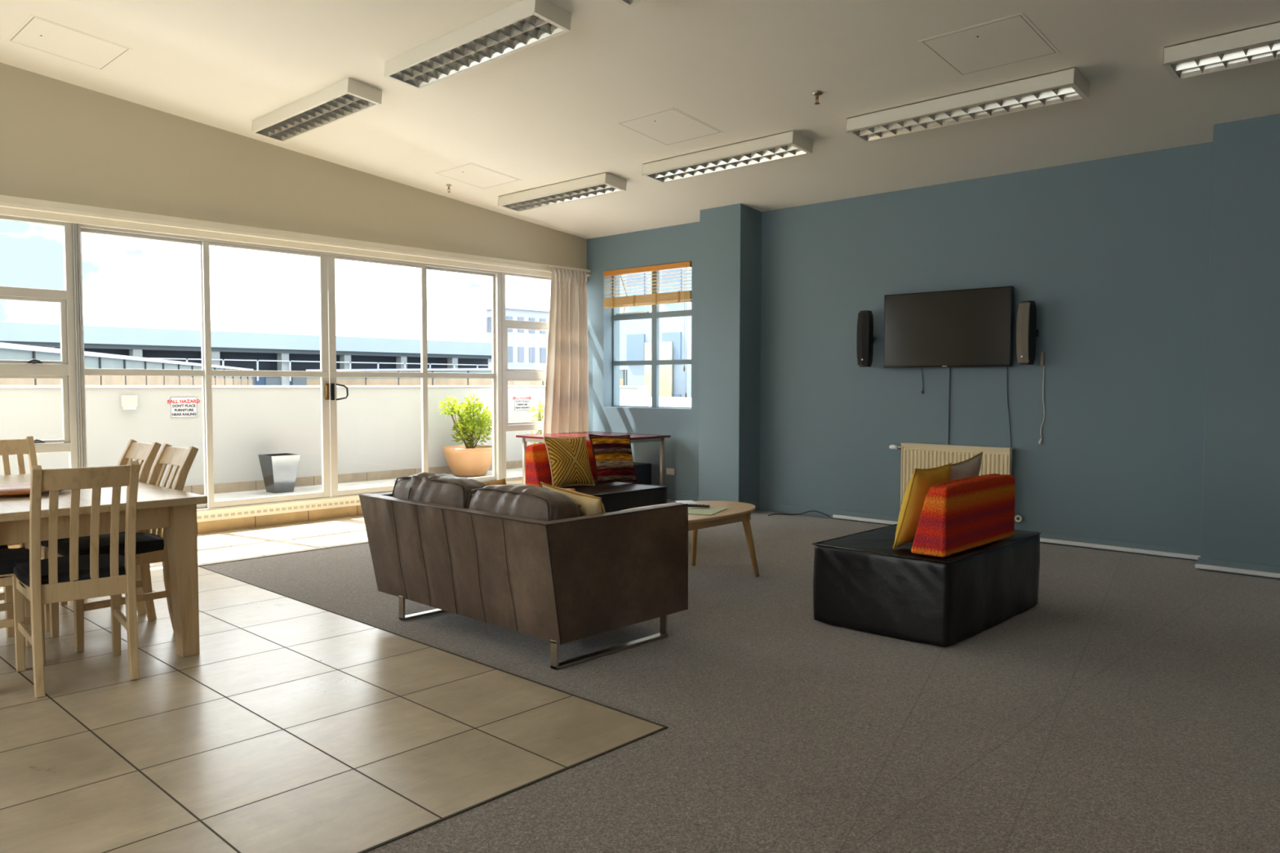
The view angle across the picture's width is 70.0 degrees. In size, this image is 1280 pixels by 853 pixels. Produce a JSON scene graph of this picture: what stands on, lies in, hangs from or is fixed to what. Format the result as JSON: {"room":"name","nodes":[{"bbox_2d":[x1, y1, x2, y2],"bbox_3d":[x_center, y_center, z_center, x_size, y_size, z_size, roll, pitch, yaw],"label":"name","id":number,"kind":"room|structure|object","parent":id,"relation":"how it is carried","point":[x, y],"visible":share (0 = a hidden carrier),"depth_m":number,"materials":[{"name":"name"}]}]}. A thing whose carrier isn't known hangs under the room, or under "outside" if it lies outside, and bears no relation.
{"room":"common room","nodes":[
{"label":"common room","id":0,"kind":"room"},
{"bbox_2d":[196,500,359,519],"bbox_3d":[-3.603,0.767,7.900,0.004,0.022,8.527,3,4,43],"label":"trim","id":1,"kind":"structure","parent":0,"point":[357,501],"depth_m":8.24,"materials":[{"name":"brown wood"}]},
{"bbox_2d":[0,62,586,269],"bbox_3d":[-4.676,-2.426,6.746,0.200,1.750,11.986,3,4,43],"label":"wall","id":2,"kind":"structure","parent":0,"point":[60,141],"depth_m":7.71,"materials":[{"name":"beige paint"}]},
{"bbox_2d":[0,214,78,468],"bbox_3d":[-4.696,-0.392,6.694,0.094,2.309,0.990,3,4,43],"label":"window","id":3,"kind":"structure","parent":2,"relation":"in","point":[64,369],"depth_m":6.98,"materials":[{"name":"metal"}]},
{"bbox_2d":[71,222,502,511],"bbox_3d":[-2.956,-0.476,8.575,0.154,2.309,4.133,3,4,43],"label":"door","id":4,"kind":"structure","parent":2,"relation":"in","point":[328,374],"depth_m":8.52,"materials":[{"name":"metal"}]},
{"bbox_2d":[0,195,590,281],"bbox_3d":[-4.579,-1.613,6.692,0.072,0.140,11.586,3,4,43],"label":"curtain rail","id":5,"kind":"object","parent":2,"relation":"attached to","point":[11,206],"depth_m":7.92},
{"bbox_2d":[501,271,586,481],"bbox_3d":[-1.066,-0.565,10.558,0.094,2.309,1.342,3,4,43],"label":"window","id":6,"kind":"structure","parent":2,"relation":"in","point":[533,375],"depth_m":10.16,"materials":[{"name":"metal"}]},
{"bbox_2d":[549,265,591,272],"bbox_3d":[-0.813,-1.834,10.658,0.027,0.028,0.634,3,4,43],"label":"rail","id":7,"kind":"object","parent":2,"relation":"attached to","point":[550,266],"visible":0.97,"depth_m":10.65,"materials":[{"name":"metal"}]},
{"bbox_2d":[542,266,588,443],"bbox_3d":[-0.851,-0.566,10.580,0.133,2.502,0.648,3,4,43],"label":"curtain","id":8,"kind":"object","parent":7,"relation":"hanging from","point":[566,380],"visible":0.68,"depth_m":10.54,"materials":[{"name":"fabric"}]},
{"bbox_2d":[0,386,648,487],"bbox_3d":[-5.553,0.441,7.228,1.550,1.485,14.900,3,4,43],"label":"wall","id":9,"kind":"structure","parent":0,"point":[379,428],"depth_m":9.72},
{"bbox_2d":[120,395,137,409],"bbox_3d":[-4.875,-0.229,8.723,0.050,0.134,0.136,3,4,43],"label":"wall light","id":10,"kind":"object","parent":9,"relation":"attached to","point":[127,402],"visible":1,"depth_m":8.70,"materials":[{"name":"white plastic"}]},
{"bbox_2d":[167,396,199,417],"bbox_3d":[-4.544,-0.193,9.108,0.006,0.210,0.306,3,4,43],"label":"warning sign","id":11,"kind":"object","parent":9,"relation":"attached to","point":[180,406],"visible":1,"depth_m":9.10,"materials":[{"name":"white plastic"}]},
{"bbox_2d":[8,505,363,548],"bbox_3d":[-4.692,1.000,6.915,0.170,0.300,11.586,3,4,43],"label":"trim","id":12,"kind":"structure","parent":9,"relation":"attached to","point":[326,513],"depth_m":8.26,"materials":[{"name":"wood"}]},
{"bbox_2d":[0,385,648,387],"bbox_3d":[-5.552,-0.312,7.207,1.570,0.021,14.920,3,4,43],"label":"trim","id":13,"kind":"structure","parent":9,"relation":"attached to","point":[1,386],"depth_m":9.59,"materials":[{"name":"grey metal"}]},
{"bbox_2d":[171,460,522,494],"bbox_3d":[-6.036,0.718,7.556,0.016,0.100,14.700,3,4,43],"label":"baseboard","id":14,"kind":"structure","parent":9,"relation":"attached to","point":[390,474],"depth_m":10.37,"materials":[{"name":"tile"}]},
{"bbox_2d":[196,480,522,522],"bbox_3d":[-4.680,0.802,6.894,0.202,0.096,11.586,3,4,43],"label":"trim","id":15,"kind":"structure","parent":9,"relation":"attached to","point":[255,508],"depth_m":8.26,"materials":[{"name":"beige wood"}]},
{"bbox_2d":[513,394,531,410],"bbox_3d":[-1.581,-0.324,12.263,0.006,0.210,0.306,3,4,43],"label":"warning sign","id":16,"kind":"object","parent":9,"relation":"attached to","point":[522,402],"visible":1,"depth_m":12.26,"materials":[{"name":"white plastic"}]},
{"bbox_2d":[0,499,672,852],"bbox_3d":[-2.512,1.147,4.873,5.810,0.200,11.586,3,4,43],"label":"tiles","id":17,"kind":"structure","parent":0,"point":[295,726],"depth_m":3.38,"materials":[{"name":"tile"}]},
{"bbox_2d":[0,544,14,637],"bbox_3d":[-3.504,0.588,4.512,0.416,0.954,0.594,3,4,43],"label":"dining chair","id":18,"kind":"object","parent":17,"relation":"on","point":[7,596],"visible":0.34,"depth_m":4.59,"materials":[{"name":"brown wood"}]},
{"bbox_2d":[0,546,45,664],"bbox_3d":[-3.057,0.608,4.094,0.594,0.954,0.416,-2,3,-40],"label":"dining chair","id":19,"kind":"object","parent":17,"relation":"on","point":[8,557],"visible":0.42,"depth_m":4.12,"materials":[{"name":"brown wood"}]},
{"bbox_2d":[0,435,67,604],"bbox_3d":[-3.660,0.550,5.310,0.594,0.954,0.416,3,4,43],"label":"dining chair","id":20,"kind":"object","parent":17,"relation":"on","point":[20,447],"visible":0.2,"depth_m":5.52,"materials":[{"name":"brown wood"}]},
{"bbox_2d":[12,460,139,697],"bbox_3d":[-2.422,0.616,3.941,0.416,0.954,0.594,-2,3,-40],"label":"dining chair","id":21,"kind":"object","parent":17,"relation":"on","point":[74,576],"visible":1,"depth_m":3.81,"materials":[{"name":"brown wood"}]},
{"bbox_2d":[19,439,161,631],"bbox_3d":[-2.997,0.565,5.018,0.416,0.954,0.594,2,4,41],"label":"dining chair","id":22,"kind":"object","parent":17,"relation":"on","point":[146,453],"visible":0.16,"depth_m":5.04,"materials":[{"name":"brown wood"}]},
{"bbox_2d":[0,473,207,657],"bbox_3d":[-3.014,0.685,4.571,1.830,0.750,0.950,3,4,43],"label":"dining table","id":23,"kind":"object","parent":17,"relation":"on","point":[158,507],"visible":0.53,"depth_m":4.23,"materials":[{"name":"brown wood"}]},
{"bbox_2d":[0,482,65,495],"bbox_3d":[-2.961,0.302,4.361,0.430,0.032,0.430,3,4,43],"label":"lazy susan","id":24,"kind":"object","parent":23,"relation":"on","point":[17,488],"visible":0.37,"depth_m":4.26,"materials":[{"name":"orange wood"}]},
{"bbox_2d":[47,443,198,652],"bbox_3d":[-2.618,0.582,4.662,0.416,0.954,0.594,2,4,42],"label":"dining chair","id":25,"kind":"object","parent":17,"relation":"on","point":[150,548],"visible":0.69,"depth_m":4.62,"materials":[{"name":"brown wood"}]},
{"bbox_2d":[197,499,674,852],"bbox_3d":[-1.593,1.099,4.314,3.644,0.051,12.061,1,3,9],"label":"trim","id":26,"kind":"structure","parent":17,"relation":"attached to","point":[664,727],"depth_m":3.23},
{"bbox_2d":[515,431,671,485],"bbox_3d":[-0.508,0.454,9.984,1.200,0.720,1.188,3,4,43],"label":"desk","id":27,"kind":"object","parent":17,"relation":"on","point":[634,437],"visible":0.46,"depth_m":9.94,"materials":[{"name":"red laminate"}]},
{"bbox_2d":[633,462,651,484],"bbox_3d":[-0.072,0.609,10.090,0.260,0.400,0.320,3,4,43],"label":"storage box","id":28,"kind":"object","parent":17,"relation":"on","point":[643,470],"visible":0.26,"depth_m":10.03,"materials":[{"name":"black plastic"}]},
{"bbox_2d":[202,467,522,501],"bbox_3d":[-5.452,0.987,7.157,1.450,0.400,14.900,3,4,43],"label":"floor","id":29,"kind":"structure","parent":0,"point":[511,472],"depth_m":9.83,"materials":[{"name":"tile"}]},
{"bbox_2d":[257,453,300,493],"bbox_3d":[-3.751,0.486,9.511,0.309,0.390,0.309,3,4,43],"label":"planter","id":30,"kind":"object","parent":29,"relation":"on","point":[279,470],"visible":1,"depth_m":9.43,"materials":[{"name":"metal"}]},
{"bbox_2d":[438,393,492,476],"bbox_3d":[-2.106,0.091,11.213,0.722,1.027,0.649,0,3,-12],"label":"potted shrub","id":31,"kind":"object","parent":29,"relation":"on","point":[468,460],"visible":0.99,"depth_m":11.09,"materials":[{"name":"green plant"}]},
{"bbox_2d":[528,400,544,444],"bbox_3d":[-1.240,0.063,12.022,0.403,1.011,0.592,3,4,43],"label":"potted shrub","id":32,"kind":"object","parent":29,"relation":"on","point":[540,419],"visible":0.16,"depth_m":11.92,"materials":[{"name":"green plant"}]},
{"bbox_2d":[442,444,492,476],"bbox_3d":[-2.093,0.426,11.232,0.650,0.355,0.650,3,4,43],"label":"pot","id":33,"kind":"object","parent":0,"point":[463,460],"depth_m":11.01,"materials":[{"name":"ceramic"}]},
{"bbox_2d":[0,0,1279,239],"bbox_3d":[-0.389,-2.688,2.982,11.620,1.756,12.386,3,4,43],"label":"ceiling","id":34,"kind":"structure","parent":0,"point":[547,112],"depth_m":6.18,"materials":[{"name":"paint"}]},
{"bbox_2d":[6,14,133,71],"bbox_3d":[-3.881,-2.598,6.217,0.626,0.063,0.588,3,4,43],"label":"ceiling hatch","id":35,"kind":"object","parent":34,"relation":"attached to","point":[36,33],"visible":1,"depth_m":6.20,"materials":[{"name":"paint"}]},
{"bbox_2d":[251,77,382,142],"bbox_3d":[-2.534,-2.428,7.077,1.550,0.127,0.279,3,4,43],"label":"ceiling light","id":36,"kind":"object","parent":34,"relation":"attached to","point":[348,97],"visible":1,"depth_m":6.94,"materials":[{"name":"white metal"}]},
{"bbox_2d":[383,0,571,89],"bbox_3d":[-1.054,-2.361,5.689,1.550,0.127,0.279,3,4,43],"label":"ceiling light","id":37,"kind":"object","parent":34,"relation":"attached to","point":[524,24],"visible":1,"depth_m":5.57,"materials":[{"name":"white metal"}]},
{"bbox_2d":[433,162,521,189],"bbox_3d":[-1.537,-2.364,8.642,0.586,0.064,0.593,3,4,43],"label":"ceiling hatch","id":38,"kind":"object","parent":34,"relation":"attached to","point":[471,174],"visible":1,"depth_m":8.63,"materials":[{"name":"paint"}]},
{"bbox_2d":[497,172,626,212],"bbox_3d":[-0.783,-2.254,8.844,1.550,0.127,0.279,3,4,43],"label":"ceiling light","id":39,"kind":"object","parent":34,"relation":"attached to","point":[605,183],"visible":1,"depth_m":8.72,"materials":[{"name":"white metal"}]},
{"bbox_2d":[615,0,648,8],"bbox_3d":[0.415,-2.296,4.312,1.550,0.127,0.279,3,4,43],"label":"ceiling light","id":40,"kind":"object","parent":34,"relation":"attached to","point":[628,3],"visible":1,"depth_m":4.89,"materials":[{"name":"white metal"}]},
{"bbox_2d":[615,106,724,146],"bbox_3d":[0.228,-2.285,6.987,0.586,0.064,0.593,3,4,43],"label":"ceiling hatch","id":41,"kind":"object","parent":34,"relation":"attached to","point":[671,126],"visible":1,"depth_m":6.97,"materials":[{"name":"paint"}]},
{"bbox_2d":[641,129,813,183],"bbox_3d":[0.676,-2.189,7.477,1.550,0.127,0.279,3,4,43],"label":"ceiling light","id":42,"kind":"object","parent":34,"relation":"attached to","point":[791,144],"visible":1,"depth_m":7.36,"materials":[{"name":"white metal"}]},
{"bbox_2d":[811,90,822,104],"bbox_3d":[1.190,-2.206,6.138,0.072,0.077,0.072,3,4,43],"label":"sprinkler","id":43,"kind":"object","parent":34,"relation":"attached to","point":[816,93],"visible":1,"depth_m":6.13,"materials":[{"name":"metal"}]},
{"bbox_2d":[845,66,1089,142],"bbox_3d":[2.134,-2.123,6.110,1.550,0.127,0.279,3,4,43],"label":"ceiling light","id":44,"kind":"object","parent":34,"relation":"attached to","point":[1068,85],"visible":1,"depth_m":6.00,"materials":[{"name":"white metal"}]},
{"bbox_2d":[918,12,1060,76],"bbox_3d":[2.029,-2.204,5.306,0.596,0.062,0.583,3,4,43],"label":"ceiling hatch","id":45,"kind":"object","parent":34,"relation":"attached to","point":[1013,39],"visible":1,"depth_m":5.29,"materials":[{"name":"paint"}]},
{"bbox_2d":[1163,21,1279,80],"bbox_3d":[3.610,-2.057,4.725,1.550,0.127,0.279,3,4,43],"label":"ceiling light","id":46,"kind":"object","parent":34,"relation":"attached to","point":[1257,45],"visible":1,"depth_m":5.04,"materials":[{"name":"white metal"}]},
{"bbox_2d":[698,203,761,511],"bbox_3d":[0.914,-0.638,9.294,0.515,3.170,0.359,3,4,43],"label":"wall column","id":47,"kind":"structure","parent":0,"point":[731,235],"depth_m":9.13,"materials":[{"name":"blue paint"}]},
{"bbox_2d":[200,500,1279,852],"bbox_3d":[-0.015,1.261,2.532,9.800,0.197,11.586,3,4,43],"label":"floor","id":48,"kind":"structure","parent":0,"point":[1135,707],"depth_m":3.56,"materials":[{"name":"grey carpet"}]},
{"bbox_2d":[358,472,688,670],"bbox_3d":[-0.653,0.653,4.866,1.572,0.794,0.963,3,4,43],"label":"sofa","id":49,"kind":"object","parent":48,"relation":"on","point":[522,558],"visible":1,"depth_m":4.39,"materials":[{"name":"brown leather"}]},
{"bbox_2d":[392,472,487,508],"bbox_3d":[-1.079,0.496,4.920,0.716,0.486,0.266,2,-4,41],"label":"cushion","id":50,"kind":"object","parent":49,"relation":"on","point":[444,489],"depth_m":4.80,"materials":[{"name":"brown leather"}]},
{"bbox_2d":[484,478,506,485],"bbox_3d":[-0.811,0.436,5.061,0.136,0.328,0.384,-2,4,-42],"label":"pillow","id":51,"kind":"object","parent":49,"relation":"on","point":[502,482],"visible":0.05,"depth_m":4.95,"materials":[{"name":"fabric"}]},
{"bbox_2d":[468,484,581,520],"bbox_3d":[-0.580,0.526,4.457,0.713,0.484,0.265,3,-2,44],"label":"cushion","id":52,"kind":"object","parent":49,"relation":"on","point":[528,501],"depth_m":4.30,"materials":[{"name":"brown leather"}]},
{"bbox_2d":[524,484,575,491],"bbox_3d":[-0.458,0.451,4.892,0.409,0.279,0.141,2,3,39],"label":"pillow","id":53,"kind":"object","parent":49,"relation":"on","point":[571,489],"visible":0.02,"depth_m":4.75,"materials":[{"name":"yellow fabric"}]},
{"bbox_2d":[540,481,605,516],"bbox_3d":[-0.307,0.457,4.515,0.205,0.352,0.479,-2,3,-39],"label":"pillow","id":54,"kind":"object","parent":49,"relation":"on","point":[590,504],"visible":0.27,"depth_m":4.36,"materials":[{"name":"beige fabric"}]},
{"bbox_2d":[560,482,667,512],"bbox_3d":[-0.461,0.719,7.440,0.778,0.443,1.237,3,4,43],"label":"ottoman","id":55,"kind":"object","parent":48,"relation":"on","point":[615,496],"visible":0.23,"depth_m":7.38,"materials":[{"name":"black leather"}]},
{"bbox_2d":[525,440,595,486],"bbox_3d":[-0.576,0.306,7.701,0.181,0.355,0.870,3,4,43],"label":"backrest cushion","id":56,"kind":"object","parent":55,"relation":"on","point":[538,469],"visible":0.26,"depth_m":7.41,"materials":[{"name":"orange fabric"}]},
{"bbox_2d":[543,435,595,487],"bbox_3d":[-0.575,0.286,7.464,0.468,0.424,0.188,-2,4,-43],"label":"pillow","id":57,"kind":"object","parent":55,"relation":"on","point":[568,457],"visible":0.99,"depth_m":7.39,"materials":[{"name":"fabric"}]},
{"bbox_2d":[588,434,638,484],"bbox_3d":[-0.225,0.276,7.805,0.486,0.436,0.177,-2,3,-41],"label":"pillow","id":58,"kind":"object","parent":55,"relation":"on","point":[612,455],"visible":1,"depth_m":7.74,"materials":[{"name":"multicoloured fabric"}]},
{"bbox_2d":[620,500,759,577],"bbox_3d":[0.285,0.775,5.944,0.660,0.459,1.200,3,4,43],"label":"coffee table","id":59,"kind":"object","parent":48,"relation":"on","point":[736,512],"visible":0.45,"depth_m":6.04,"materials":[{"name":"brown wood"}]},
{"bbox_2d":[675,500,697,504],"bbox_3d":[0.318,0.524,6.260,0.120,0.012,0.180,0,3,-8],"label":"folded paper","id":60,"kind":"object","parent":59,"relation":"on","point":[689,502],"visible":0.62,"depth_m":6.24,"materials":[{"name":"white paper"}]},
{"bbox_2d":[688,506,727,515],"bbox_3d":[0.410,0.544,5.906,0.220,0.004,0.340,1,3,23],"label":"magazine","id":61,"kind":"object","parent":59,"relation":"on","point":[695,510],"visible":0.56,"depth_m":5.90,"materials":[{"name":"green paper"}]},
{"bbox_2d":[688,503,710,507],"bbox_3d":[0.361,0.522,6.027,0.200,0.016,0.044,1,3,12],"label":"remote control","id":62,"kind":"object","parent":61,"relation":"on","point":[690,504],"visible":0.64,"depth_m":6.00,"materials":[{"name":"black plastic"}]},
{"bbox_2d":[768,510,830,516],"bbox_3d":[1.546,0.839,8.844,0.590,0.061,0.140,1,3,16],"label":"cable","id":63,"kind":"object","parent":48,"relation":"on","point":[811,510],"visible":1,"depth_m":8.86,"materials":[{"name":"black plastic"}]},
{"bbox_2d":[812,524,1041,647],"bbox_3d":[1.617,0.830,5.094,0.786,0.441,1.241,3,4,43],"label":"ottoman","id":64,"kind":"object","parent":48,"relation":"on","point":[863,584],"visible":0.84,"depth_m":4.68,"materials":[{"name":"black leather"}]},
{"bbox_2d":[893,462,951,549],"bbox_3d":[1.486,0.412,4.803,0.175,0.422,0.446,2,3,41],"label":"pillow","id":65,"kind":"object","parent":64,"relation":"on","point":[922,480],"visible":0.59,"depth_m":4.66,"materials":[{"name":"yellow fabric"}]},
{"bbox_2d":[911,473,1015,557],"bbox_3d":[1.713,0.444,4.804,0.181,0.355,0.885,3,4,43],"label":"backrest cushion","id":66,"kind":"object","parent":64,"relation":"on","point":[959,515],"visible":1,"depth_m":4.60,"materials":[{"name":"orange fabric"}]},
{"bbox_2d":[948,451,982,480],"bbox_3d":[1.778,0.387,5.125,0.159,0.479,0.480,2,4,42],"label":"pillow","id":67,"kind":"object","parent":64,"relation":"on","point":[970,468],"visible":0.27,"depth_m":5.04,"materials":[{"name":"grey fabric"}]},
{"bbox_2d":[586,141,1213,560],"bbox_3d":[3.536,-0.478,7.259,11.600,3.245,0.274,3,4,43],"label":"wall","id":68,"kind":"structure","parent":0,"point":[1112,255],"depth_m":7.56,"materials":[{"name":"blue paint"}]},
{"bbox_2d":[612,271,691,408],"bbox_3d":[0.172,-1.011,10.427,1.351,1.592,0.080,3,4,43],"label":"window","id":69,"kind":"structure","parent":68,"relation":"in","point":[655,314],"depth_m":10.45,"materials":[{"name":"white wood"}]},
{"bbox_2d":[603,261,691,398],"bbox_3d":[0.067,-1.063,10.315,1.323,1.471,0.072,3,4,43],"label":"blind","id":70,"kind":"object","parent":69,"relation":"attached to","point":[678,296],"visible":1,"depth_m":10.22,"materials":[{"name":"orange wood"}]},
{"bbox_2d":[666,467,674,475],"bbox_3d":[0.335,0.499,10.109,0.116,0.072,0.020,3,4,43],"label":"wall socket","id":71,"kind":"object","parent":68,"relation":"attached to","point":[668,471],"visible":1,"depth_m":10.10,"materials":[{"name":"white plastic"}]},
{"bbox_2d":[856,310,873,367],"bbox_3d":[2.062,-0.796,8.313,0.125,0.510,0.178,3,4,43],"label":"speaker","id":72,"kind":"object","parent":68,"relation":"attached to","point":[864,334],"visible":1,"depth_m":8.25},
{"bbox_2d":[857,311,869,364],"bbox_3d":[2.014,-0.794,8.261,0.108,0.474,0.036,3,4,43],"label":"grille","id":73,"kind":"object","parent":72,"relation":"attached to","point":[863,322],"depth_m":8.25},
{"bbox_2d":[945,367,950,444],"bbox_3d":[2.661,-0.173,7.896,0.026,0.685,0.016,3,4,43],"label":"cable conduit","id":74,"kind":"object","parent":68,"relation":"attached to","point":[948,391],"visible":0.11,"depth_m":7.89,"materials":[{"name":"blue plastic"}]},
{"bbox_2d":[883,285,1013,368],"bbox_3d":[2.630,-0.833,7.834,1.130,0.650,0.102,3,4,43],"label":"television","id":75,"kind":"object","parent":68,"relation":"attached to","point":[966,327],"visible":1,"depth_m":7.76,"materials":[{"name":"black plastic"}]},
{"bbox_2d":[921,368,923,393],"bbox_3d":[2.483,-0.406,8.042,0.016,0.236,0.027,3,4,43],"label":"cable","id":76,"kind":"object","parent":75,"relation":"hanging from","point":[922,368],"visible":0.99,"depth_m":8.05,"materials":[{"name":"black plastic"}]},
{"bbox_2d":[1006,366,1013,475],"bbox_3d":[3.050,-0.043,7.538,0.067,0.950,0.007,3,4,43],"label":"hanging cable","id":77,"kind":"object","parent":75,"relation":"hanging from","point":[1006,366],"visible":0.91,"depth_m":7.54,"materials":[{"name":"plastic"}]},
{"bbox_2d":[888,442,1022,522],"bbox_3d":[2.684,0.462,7.841,1.185,0.606,0.096,3,4,43],"label":"radiator","id":78,"kind":"object","parent":68,"relation":"attached to","point":[994,460],"visible":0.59,"depth_m":7.83,"materials":[{"name":"metal"}]},
{"bbox_2d":[900,442,1013,449],"bbox_3d":[2.692,0.167,7.809,0.964,0.014,0.080,3,4,43],"label":"grille","id":79,"kind":"object","parent":78,"relation":"attached to","point":[904,445],"depth_m":7.84,"materials":[{"name":"white metal"}]},
{"bbox_2d":[666,491,1279,579],"bbox_3d":[3.305,0.911,7.102,11.230,0.085,0.361,3,4,43],"label":"baseboard","id":80,"kind":"structure","parent":68,"relation":"attached to","point":[788,508],"depth_m":7.20,"materials":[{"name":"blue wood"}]},
{"bbox_2d":[832,514,1200,559],"bbox_3d":[2.969,0.902,7.630,3.098,0.028,0.028,3,4,43],"label":"cable trunking","id":81,"kind":"object","parent":68,"relation":"attached to","point":[892,522],"visible":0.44,"depth_m":7.09,"materials":[{"name":"white plastic"}]},
{"bbox_2d":[1016,300,1038,364],"bbox_3d":[3.117,-0.749,7.322,0.179,0.510,0.125,-1,3,-27],"label":"speaker","id":82,"kind":"object","parent":68,"relation":"attached to","point":[1027,332],"visible":1,"depth_m":7.26},
{"bbox_2d":[1016,302,1030,362],"bbox_3d":[3.054,-0.748,7.290,0.036,0.474,0.108,-1,3,-27],"label":"grille","id":83,"kind":"object","parent":82,"relation":"attached to","point":[1023,323],"depth_m":7.27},
{"bbox_2d":[1040,351,1044,365],"bbox_3d":[3.230,-0.544,7.335,0.023,0.110,0.030,3,4,43],"label":"clip","id":84,"kind":"object","parent":68,"relation":"attached to","point":[1042,353],"visible":1,"depth_m":7.32,"materials":[{"name":"beige plastic"}]},
{"bbox_2d":[1038,364,1044,444],"bbox_3d":[3.234,-0.208,7.350,0.044,0.704,0.028,3,4,43],"label":"hanging cable","id":85,"kind":"object","parent":84,"relation":"hanging from","point":[1040,442],"visible":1,"depth_m":7.35,"materials":[{"name":"white plastic"}]},
{"bbox_2d":[1195,563,1279,577],"bbox_3d":[5.519,1.039,4.759,4.590,0.028,0.030,3,4,43],"label":"cable trunking","id":86,"kind":"object","parent":68,"relation":"attached to","point":[1197,566],"visible":1,"depth_m":6.14,"materials":[{"name":"white plastic"}]},
{"bbox_2d":[1200,113,1279,579],"bbox_3d":[5.708,-0.423,4.802,4.668,3.170,0.356,3,4,43],"label":"wall pier","id":87,"kind":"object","parent":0,"point":[1241,505],"visible":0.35,"depth_m":6.12,"materials":[{"name":"blue paint"}]},
{"label":"outside","id":88,"kind":"structure","parent":0,"visible":0},
{"bbox_3d":[-116.005,5.043,177.858,388.000,0.300,400.000,3,4,43],"label":"ground","id":89,"kind":"structure","parent":88,"visible":0},
{"bbox_2d":[0,321,492,385],"bbox_3d":[-29.612,2.818,35.842,12.000,13.520,51.500,3,4,43],"label":"building","id":90,"kind":"structure","parent":89,"relation":"on","point":[251,350],"depth_m":41.05,"materials":[{"name":"concrete"}]},
{"bbox_2d":[483,305,549,368],"bbox_3d":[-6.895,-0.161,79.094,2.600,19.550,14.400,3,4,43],"label":"office building","id":91,"kind":"structure","parent":89,"relation":"on","point":[526,348],"depth_m":74.50,"materials":[{"name":"white concrete"}]},
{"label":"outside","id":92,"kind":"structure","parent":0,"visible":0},
{"bbox_2d":[648,396,691,407],"bbox_3d":[1.331,2.728,24.956,20.000,6.800,14.000,3,4,43],"label":"roof","id":93,"kind":"structure","parent":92,"point":[674,402],"depth_m":24.58,"materials":[{"name":"white"}]},
{"bbox_2d":[306,367,626,385],"bbox_3d":[-6.564,-0.136,32.296,13.366,3.820,0.260,1,3,24],"label":"wall","id":94,"kind":"structure","parent":93,"relation":"on","point":[623,371],"depth_m":32.51,"materials":[{"name":"beige concrete"}]},
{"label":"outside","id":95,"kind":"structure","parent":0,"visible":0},
{"bbox_2d":[619,267,691,397],"bbox_3d":[5.403,-1.011,41.555,10.400,12.750,12.400,3,4,43],"label":"exterior view","id":96,"kind":"structure","parent":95,"point":[633,334],"depth_m":37.39,"materials":[{"name":"white"}]},
{"bbox_2d":[644,341,672,396],"bbox_3d":[0.746,-2.156,37.484,1.500,2.600,0.050,3,4,43],"label":"painted panel","id":97,"kind":"object","parent":96,"relation":"attached to","point":[665,386],"visible":0.43,"depth_m":37.27,"materials":[{"name":"yellow paint"}]},
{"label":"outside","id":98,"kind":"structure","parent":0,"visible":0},
{"bbox_2d":[0,342,253,385],"bbox_3d":[-10.734,0.403,20.722,0.262,3.800,25.079,-1,3,-15],"label":"wall","id":99,"kind":"structure","parent":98,"point":[8,351],"depth_m":16.82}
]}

